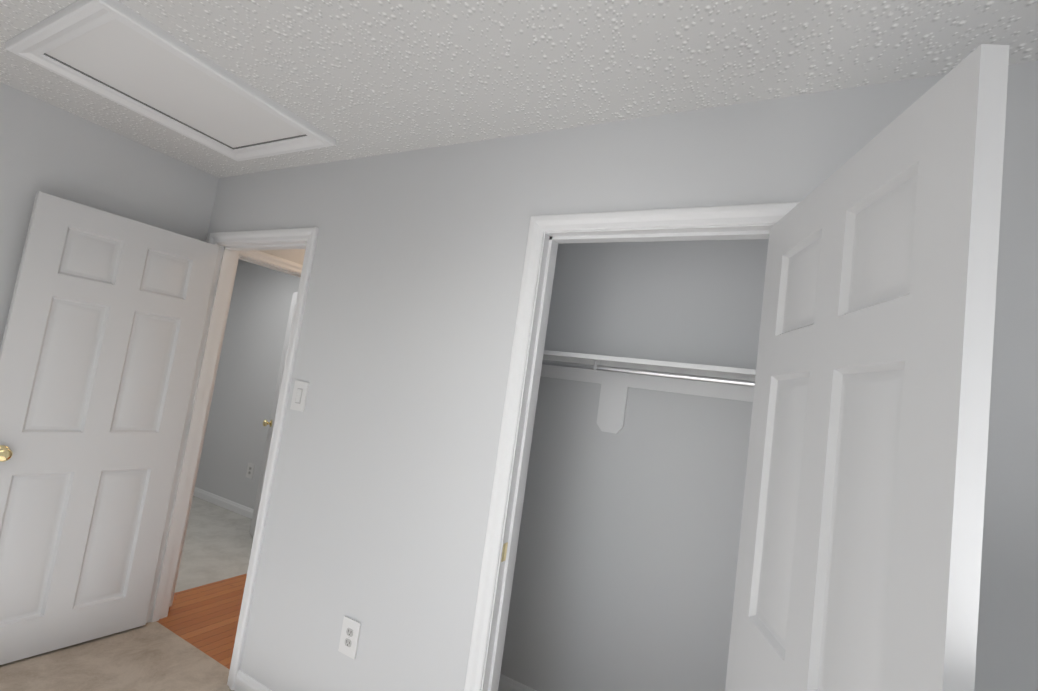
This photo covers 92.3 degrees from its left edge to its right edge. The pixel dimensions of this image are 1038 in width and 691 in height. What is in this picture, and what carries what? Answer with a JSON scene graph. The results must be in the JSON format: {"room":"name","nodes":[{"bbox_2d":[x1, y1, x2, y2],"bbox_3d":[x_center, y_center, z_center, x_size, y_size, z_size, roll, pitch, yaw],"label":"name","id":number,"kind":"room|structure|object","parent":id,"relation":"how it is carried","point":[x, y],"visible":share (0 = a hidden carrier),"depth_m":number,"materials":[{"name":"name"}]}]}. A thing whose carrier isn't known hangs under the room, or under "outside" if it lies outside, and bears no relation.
{"room":"empty bedroom","nodes":[
{"label":"empty bedroom","id":0,"kind":"room"},
{"bbox_2d":[0,621,233,690],"bbox_3d":[-0.912,1.463,0.730,3.865,0.060,4.060,5,-6,29],"label":"floor carpet","id":1,"kind":"object","parent":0,"point":[153,656],"depth_m":2.24,"materials":[{"name":"beige carpet"}]},
{"bbox_2d":[0,82,305,347],"bbox_3d":[-2.264,0.138,2.194,0.115,2.440,4.965,5,-6,29],"label":"wall","id":2,"kind":"structure","parent":0,"point":[47,148],"depth_m":2.32,"materials":[{"name":"white paint"}]},
{"bbox_2d":[250,292,297,537],"bbox_3d":[-1.830,0.554,3.917,0.163,2.018,0.773,12,-6,-39],"label":"door","id":3,"kind":"structure","parent":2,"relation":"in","point":[272,418],"depth_m":4.13,"materials":[{"name":"white paint"}]},
{"bbox_2d":[157,574,246,669],"bbox_3d":[-1.102,1.654,3.170,1.490,0.060,1.740,5,-6,29],"label":"floor","id":4,"kind":"structure","parent":0,"point":[204,619],"depth_m":2.75,"materials":[{"name":"brown wood"}]},
{"bbox_2d":[174,496,252,592],"bbox_3d":[-3.258,1.376,3.423,2.560,0.060,3.400,5,-6,29],"label":"floor","id":5,"kind":"structure","parent":0,"point":[218,542],"depth_m":3.75,"materials":[{"name":"beige carpet"}]},
{"bbox_2d":[195,259,299,508],"bbox_3d":[-2.356,0.351,4.732,2.460,2.440,0.115,5,-6,29],"label":"wall","id":6,"kind":"structure","parent":0,"point":[236,431],"depth_m":4.78,"materials":[{"name":"white paint"}]},
{"bbox_2d":[193,487,253,518],"bbox_3d":[-2.945,1.470,4.793,1.600,0.081,0.013,5,-6,29],"label":"baseboard","id":7,"kind":"structure","parent":6,"relation":"attached to","point":[235,507],"depth_m":4.69,"materials":[{"name":"white paint"}]},
{"bbox_2d":[246,463,254,478],"bbox_3d":[-2.477,1.153,4.594,0.089,0.133,0.009,5,-6,29],"label":"outlet","id":8,"kind":"object","parent":6,"relation":"attached to","point":[250,470],"visible":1,"depth_m":4.59,"materials":[{"name":"white plastic"}]},
{"bbox_2d":[0,0,1037,177],"bbox_3d":[-1.531,-1.064,1.997,6.565,0.100,4.965,5,-6,29],"label":"ceiling","id":9,"kind":"structure","parent":0,"point":[354,79],"depth_m":1.47,"materials":[{"name":"white paint"}]},
{"bbox_2d":[5,0,335,160],"bbox_3d":[-1.307,-0.970,1.967,0.700,0.030,0.860,5,-6,29],"label":"trim","id":10,"kind":"structure","parent":9,"relation":"attached to","point":[36,42],"depth_m":1.77,"materials":[{"name":"white paint"}]},
{"bbox_2d":[44,19,306,148],"bbox_3d":[-1.306,-0.980,1.968,0.548,0.009,0.708,5,-6,29],"label":"panel","id":11,"kind":"object","parent":10,"relation":"attached to","point":[118,56],"visible":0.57,"depth_m":1.91,"materials":[{"name":"white paint"}]},
{"bbox_2d":[206,61,1037,690],"bbox_3d":[-0.181,0.401,1.879,3.865,2.440,0.115,5,-6,29],"label":"wall","id":12,"kind":"structure","parent":0,"point":[378,511],"depth_m":1.88,"materials":[{"name":"white paint"}]},
{"bbox_2d":[0,191,219,664],"bbox_3d":[-2.004,0.391,2.360,0.163,2.018,0.766,5,-6,33],"label":"bedroom door","id":13,"kind":"structure","parent":12,"relation":"in","point":[101,341],"depth_m":2.33,"materials":[{"name":"white paint"}]},
{"bbox_2d":[146,227,318,689],"bbox_3d":[-1.477,0.451,2.584,0.931,2.108,0.180,5,-6,29],"label":"door frame","id":14,"kind":"structure","parent":12,"relation":"attached to","point":[242,245],"depth_m":2.69,"materials":[{"name":"white paint"}]},
{"bbox_2d":[234,670,271,690],"bbox_3d":[-0.743,1.522,1.925,1.156,0.081,0.013,5,-6,29],"label":"baseboard","id":15,"kind":"structure","parent":12,"relation":"attached to","point":[244,681],"depth_m":2.17,"materials":[{"name":"white paint"}]},
{"bbox_2d":[290,380,308,411],"bbox_3d":[-1.003,0.230,2.277,0.089,0.133,0.011,5,-6,29],"label":"switch plate","id":16,"kind":"object","parent":12,"relation":"attached to","point":[299,397],"visible":1,"depth_m":2.27,"materials":[{"name":"white plastic"}]},
{"bbox_2d":[338,616,360,659],"bbox_3d":[-0.661,1.138,1.946,0.089,0.133,0.009,5,-6,29],"label":"outlet","id":17,"kind":"object","parent":12,"relation":"attached to","point":[349,637],"visible":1,"depth_m":1.94,"materials":[{"name":"white plastic"}]},
{"bbox_2d":[464,202,799,690],"bbox_3d":[0.314,0.610,1.568,0.888,2.108,0.134,5,-6,29],"label":"door frame","id":18,"kind":"structure","parent":12,"relation":"attached to","point":[546,234],"depth_m":1.72,"materials":[{"name":"white paint"}]},
{"bbox_2d":[725,44,1009,690],"bbox_3d":[0.555,0.623,0.965,0.163,2.018,0.775,7,-5,7],"label":"closet door","id":19,"kind":"structure","parent":12,"relation":"in","point":[860,552],"depth_m":0.81,"materials":[{"name":"white paint"}]},
{"bbox_2d":[500,239,768,690],"bbox_3d":[0.469,0.538,2.402,1.815,2.440,0.115,5,-6,29],"label":"wall","id":20,"kind":"structure","parent":0,"point":[625,571],"depth_m":2.27,"materials":[{"name":"white paint"}]},
{"bbox_2d":[498,674,536,690],"bbox_3d":[0.226,1.688,2.271,1.700,0.081,0.013,5,-6,29],"label":"baseboard","id":21,"kind":"structure","parent":20,"relation":"attached to","point":[505,683],"depth_m":2.42,"materials":[{"name":"white paint"}]},
{"bbox_2d":[540,364,753,433],"bbox_3d":[0.344,0.233,2.247,1.700,0.310,0.360,5,-6,29],"label":"cleats","id":22,"kind":"object","parent":20,"relation":"attached to","point":[615,386],"visible":0.4,"depth_m":2.35,"materials":[{"name":"white paint"}]},
{"bbox_2d":[542,360,754,386],"bbox_3d":[0.305,0.087,2.154,1.661,0.048,0.038,5,-6,29],"label":"rod","id":23,"kind":"object","parent":22,"relation":"attached to","point":[596,366],"visible":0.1,"depth_m":2.02,"materials":[{"name":"silver metal"}]},
{"bbox_2d":[543,350,755,380],"bbox_3d":[0.366,0.070,2.261,1.696,0.019,0.360,5,-6,29],"label":"closet shelf","id":24,"kind":"object","parent":22,"relation":"on","point":[696,369],"visible":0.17,"depth_m":2.05,"materials":[{"name":"white paint"}]}
]}

